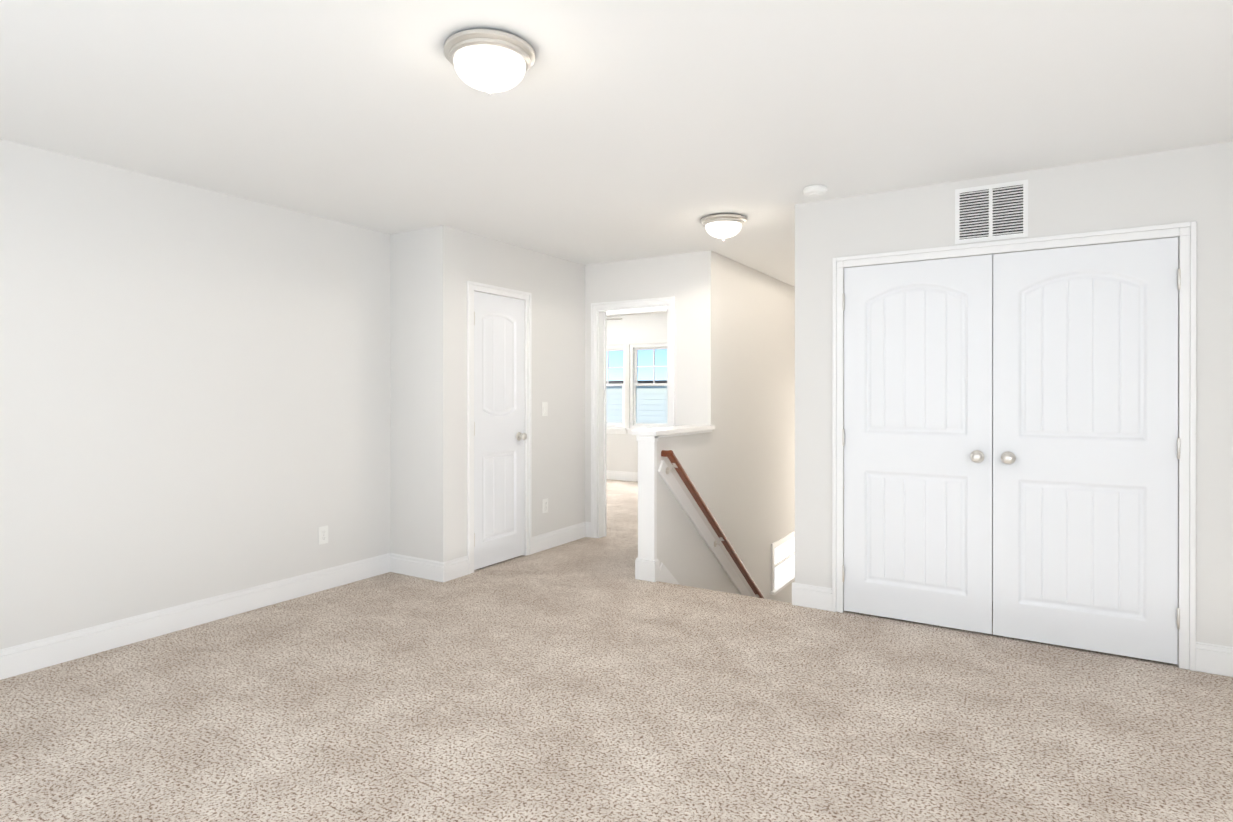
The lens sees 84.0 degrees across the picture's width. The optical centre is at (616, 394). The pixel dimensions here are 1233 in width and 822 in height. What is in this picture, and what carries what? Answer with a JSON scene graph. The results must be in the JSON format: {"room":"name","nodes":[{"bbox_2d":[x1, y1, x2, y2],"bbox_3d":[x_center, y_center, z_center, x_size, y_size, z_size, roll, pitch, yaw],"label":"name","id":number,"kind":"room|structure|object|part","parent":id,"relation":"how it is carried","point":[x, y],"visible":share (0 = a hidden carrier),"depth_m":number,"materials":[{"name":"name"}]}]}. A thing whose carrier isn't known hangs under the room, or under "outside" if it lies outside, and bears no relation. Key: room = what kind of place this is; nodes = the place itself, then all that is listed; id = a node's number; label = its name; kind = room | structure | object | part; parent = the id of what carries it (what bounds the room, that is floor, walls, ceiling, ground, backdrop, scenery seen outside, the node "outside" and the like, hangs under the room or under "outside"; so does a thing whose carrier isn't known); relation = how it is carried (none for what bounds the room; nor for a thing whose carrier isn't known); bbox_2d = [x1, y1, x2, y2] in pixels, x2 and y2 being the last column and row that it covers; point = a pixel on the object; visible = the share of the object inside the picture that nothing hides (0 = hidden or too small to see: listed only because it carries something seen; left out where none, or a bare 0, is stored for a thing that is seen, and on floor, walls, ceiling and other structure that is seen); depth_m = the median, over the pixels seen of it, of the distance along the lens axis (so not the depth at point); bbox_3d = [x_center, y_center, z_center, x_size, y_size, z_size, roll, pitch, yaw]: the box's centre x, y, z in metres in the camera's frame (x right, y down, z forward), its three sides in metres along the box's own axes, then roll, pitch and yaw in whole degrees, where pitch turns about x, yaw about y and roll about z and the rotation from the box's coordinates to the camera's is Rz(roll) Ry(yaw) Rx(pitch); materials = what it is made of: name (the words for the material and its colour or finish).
{"room":"upstairs loft room","nodes":[
{"label":"upstairs loft room","id":0,"kind":"room"},
{"bbox_2d":[0,139,390,648],"bbox_3d":[-2.765,0.066,3.237,0.120,2.440,4.360,0,0,32],"label":"wall","id":1,"kind":"structure","parent":0,"point":[195,393],"depth_m":3.71,"materials":[{"name":"white paint"}]},
{"bbox_2d":[0,553,389,679],"bbox_3d":[-2.711,1.219,3.199,0.014,0.135,4.106,0,0,32],"label":"baseboard","id":2,"kind":"structure","parent":1,"relation":"attached to","point":[16,660],"depth_m":3.70,"materials":[{"name":"white paint"}]},
{"bbox_2d":[318,526,327,544],"bbox_3d":[-1.921,0.923,4.493,0.007,0.115,0.070,0,0,32],"label":"outlet","id":3,"kind":"object","parent":1,"relation":"attached to","point":[323,534],"visible":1,"depth_m":4.49,"materials":[{"name":"white plastic"}]},
{"bbox_2d":[390,225,455,561],"bbox_3d":[-1.379,0.062,4.874,0.530,2.440,0.120,0,0,32],"label":"wall","id":4,"kind":"structure","parent":0,"point":[423,372],"depth_m":4.78,"materials":[{"name":"white paint"}]},
{"bbox_2d":[390,553,444,581],"bbox_3d":[-1.408,1.215,4.816,0.544,0.135,0.014,0,0,32],"label":"baseboard","id":5,"kind":"structure","parent":4,"relation":"attached to","point":[433,570],"depth_m":4.80,"materials":[{"name":"white paint"}]},
{"bbox_2d":[445,229,585,581],"bbox_3d":[-0.777,0.061,5.449,0.134,2.440,1.730,0,0,32],"label":"wall","id":6,"kind":"structure","parent":0,"point":[554,286],"depth_m":5.66,"materials":[{"name":"white paint"}]},
{"bbox_2d":[467,281,531,573],"bbox_3d":[-0.871,0.236,5.178,0.019,2.090,0.710,0,0,32],"label":"door frame","id":7,"kind":"structure","parent":6,"relation":"attached to","point":[472,286],"depth_m":5.04,"materials":[{"name":"white paint"}]},
{"bbox_2d":[474,291,526,569],"bbox_3d":[-0.869,0.262,5.172,0.105,2.015,0.592,0,0,32],"label":"door","id":8,"kind":"structure","parent":6,"relation":"in","point":[500,436],"depth_m":5.18,"materials":[{"name":"white paint"}]},
{"bbox_2d":[542,402,547,415],"bbox_3d":[-0.586,0.120,5.648,0.012,0.115,0.070,0,0,32],"label":"light switch","id":9,"kind":"object","parent":6,"relation":"attached to","point":[544,408],"visible":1,"depth_m":5.64,"materials":[{"name":"white plastic"}]},
{"bbox_2d":[543,498,547,512],"bbox_3d":[-0.585,0.920,5.656,0.007,0.115,0.070,0,0,32],"label":"outlet","id":10,"kind":"object","parent":6,"relation":"attached to","point":[545,505],"visible":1,"depth_m":5.65,"materials":[{"name":"white plastic"}]},
{"bbox_2d":[0,479,1232,821],"bbox_3d":[0.423,1.407,4.956,8.520,0.250,10.620,0,0,32],"label":"floor","id":11,"kind":"structure","parent":0,"point":[586,679],"depth_m":2.74,"materials":[{"name":"carpet"}]},
{"bbox_2d":[0,0,1232,315],"bbox_3d":[0.423,-1.233,4.949,8.520,0.150,10.620,0,0,32],"label":"ceiling","id":12,"kind":"structure","parent":0,"point":[610,130],"depth_m":2.71,"materials":[{"name":"white paint"}]},
{"bbox_2d":[444,28,534,93],"bbox_3d":[-0.423,-1.078,2.289,0.300,0.147,0.300,0,0,32],"label":"ceiling light","id":13,"kind":"object","parent":12,"relation":"attached to","point":[489,61],"visible":1,"depth_m":2.21,"materials":[{"name":"white glass"}]},
{"bbox_2d":[606,318,622,319],"bbox_3d":[-0.564,-0.969,8.438,1.285,0.395,1.245,0,0,32],"label":"ceiling fan","id":14,"kind":"object","parent":12,"relation":"hanging from","point":[614,318],"depth_m":8.26,"materials":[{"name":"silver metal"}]},
{"bbox_2d":[700,213,746,240],"bbox_3d":[0.704,-1.083,4.508,0.300,0.147,0.300,0,0,32],"label":"light","id":15,"kind":"object","parent":12,"relation":"attached to","point":[723,226],"visible":1,"depth_m":4.42,"materials":[{"name":"white glass"}]},
{"bbox_2d":[803,185,826,196],"bbox_3d":[1.112,-1.135,3.835,0.132,0.041,0.132,0,0,32],"label":"smoke detector","id":16,"kind":"object","parent":12,"relation":"attached to","point":[814,190],"visible":1,"depth_m":3.79,"materials":[{"name":"white plastic"}]},
{"bbox_2d":[606,312,666,471],"bbox_3d":[0.781,0.050,9.743,4.120,2.440,0.120,0,0,32],"label":"wall","id":17,"kind":"structure","parent":0,"point":[628,330],"depth_m":10.05,"materials":[{"name":"white paint"}]},
{"bbox_2d":[606,345,625,433],"bbox_3d":[-0.157,-0.074,10.298,0.780,1.315,0.155,0,0,32],"label":"bedroom window","id":18,"kind":"structure","parent":17,"relation":"in","point":[613,427],"depth_m":10.19,"materials":[{"name":"white paint"}]},
{"bbox_2d":[606,470,637,481],"bbox_3d":[0.797,1.202,9.657,4.000,0.135,0.014,0,0,32],"label":"baseboard","id":19,"kind":"structure","parent":17,"relation":"attached to","point":[621,475],"depth_m":10.09,"materials":[{"name":"white paint"}]},
{"bbox_2d":[626,343,666,433],"bbox_3d":[0.516,-0.073,9.884,0.780,1.315,0.155,0,0,32],"label":"bedroom window","id":20,"kind":"structure","parent":17,"relation":"in","point":[634,367],"depth_m":10.01,"materials":[{"name":"white paint"}]},
{"bbox_2d":[585,252,695,537],"bbox_3d":[-1.075,0.058,6.717,4.120,2.440,0.120,0,0,32],"label":"wall","id":21,"kind":"structure","parent":0,"point":[658,277],"depth_m":5.78,"materials":[{"name":"white paint"}]},
{"bbox_2d":[585,522,590,537],"bbox_3d":[0.187,1.212,5.867,1.105,0.135,0.014,0,0,32],"label":"baseboard","id":22,"kind":"structure","parent":21,"relation":"attached to","point":[588,529],"depth_m":6.13,"materials":[{"name":"white paint"}]},
{"bbox_2d":[591,297,674,537],"bbox_3d":[0.165,0.234,5.957,0.830,2.090,0.158,0,0,32],"label":"door frame","id":23,"kind":"structure","parent":21,"relation":"attached to","point":[668,301],"depth_m":6.09,"materials":[{"name":"white paint"}]},
{"bbox_2d":[657,250,794,602],"bbox_3d":[1.363,1.558,6.632,0.130,5.440,4.420,0,0,32],"label":"wall","id":24,"kind":"structure","parent":0,"point":[737,463],"depth_m":6.01,"materials":[{"name":"white paint"}]},
{"bbox_2d":[635,436,659,581],"bbox_3d":[0.213,0.782,4.741,0.159,1.000,0.068,0,0,32],"label":"trim","id":25,"kind":"structure","parent":24,"relation":"attached to","point":[647,565],"depth_m":4.72,"materials":[{"name":"white paint"}]},
{"bbox_2d":[658,562,679,584],"bbox_3d":[1.250,2.727,6.311,0.016,3.114,3.822,0,0,32],"label":"baseboard","id":26,"kind":"structure","parent":24,"relation":"attached to","point":[666,576],"depth_m":4.82,"materials":[{"name":"white paint"}]},
{"bbox_2d":[632,425,714,438],"bbox_3d":[0.448,0.276,5.122,0.195,0.056,1.004,0,0,32],"label":"trim","id":27,"kind":"structure","parent":24,"relation":"on","point":[663,432],"depth_m":4.92,"materials":[{"name":"white paint"}]},
{"bbox_2d":[658,460,750,595],"bbox_3d":[1.249,1.934,6.304,0.019,2.952,3.658,0,0,32],"label":"trim","id":28,"kind":"structure","parent":24,"relation":"attached to","point":[679,494],"depth_m":5.31,"materials":[{"name":"white paint"}]},
{"bbox_2d":[661,450,794,597],"bbox_3d":[1.296,1.845,6.314,0.088,2.921,3.640,0,0,32],"label":"handrail","id":29,"kind":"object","parent":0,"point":[782,562],"depth_m":6.29,"materials":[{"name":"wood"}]},
{"bbox_3d":[1.296,1.845,6.314,0.088,2.921,3.640,0,0,32],"label":"handrail","id":30,"kind":"part","parent":29,"relation":"part of","materials":[{"name":"brown wood"}]},
{"bbox_2d":[795,202,814,584],"bbox_3d":[2.300,1.559,6.046,0.120,5.440,4.440,0,0,32],"label":"wall","id":31,"kind":"structure","parent":0,"point":[804,362],"depth_m":4.15,"materials":[{"name":"white paint"}]},
{"bbox_2d":[814,141,1232,666],"bbox_3d":[2.074,0.065,3.647,2.000,2.440,0.120,0,0,32],"label":"wall","id":32,"kind":"structure","parent":0,"point":[1191,184],"depth_m":3.30,"materials":[{"name":"white paint"}]},
{"bbox_2d":[842,254,992,633],"bbox_3d":[1.653,0.265,3.819,0.771,2.015,0.105,0,0,32],"label":"closet door","id":33,"kind":"structure","parent":32,"relation":"in","point":[917,437],"depth_m":3.82,"materials":[{"name":"white paint"}]},
{"bbox_2d":[955,179,1027,243],"bbox_3d":[1.981,-0.962,3.627,0.340,0.295,0.007,0,0,32],"label":"air vent","id":34,"kind":"object","parent":32,"relation":"in","point":[999,211],"visible":1,"depth_m":3.62,"materials":[{"name":"white metal"}]},
{"bbox_2d":[792,582,1232,676],"bbox_3d":[1.988,1.218,3.624,2.148,0.135,0.014,0,0,32],"label":"baseboard","id":35,"kind":"structure","parent":32,"relation":"attached to","point":[1214,659],"depth_m":3.18,"materials":[{"name":"white paint"}]},
{"bbox_2d":[832,221,1196,670],"bbox_3d":[1.986,0.240,3.619,1.660,2.090,0.019,0,0,32],"label":"trim","id":36,"kind":"structure","parent":32,"relation":"attached to","point":[1186,232],"depth_m":3.23,"materials":[{"name":"white paint"}]},
{"bbox_2d":[993,237,1180,663],"bbox_3d":[2.315,0.266,3.412,0.773,2.015,0.105,0,0,32],"label":"closet door","id":37,"kind":"structure","parent":32,"relation":"in","point":[1086,448],"depth_m":3.42,"materials":[{"name":"white paint"}]},
{"label":"outside","id":38,"kind":"structure","parent":0,"visible":0},
{"bbox_3d":[4.367,4.467,14.757,120.000,0.180,110.000,0,0,32],"label":"lawn","id":39,"kind":"structure","parent":38,"visible":0},
{"bbox_2d":[606,380,666,423],"bbox_3d":[3.442,2.002,20.892,16.800,4.720,9.300,0,0,32],"label":"neighbouring house","id":40,"kind":"structure","parent":39,"relation":"on","point":[647,404],"depth_m":17.56,"materials":[{"name":"white"}]}
]}

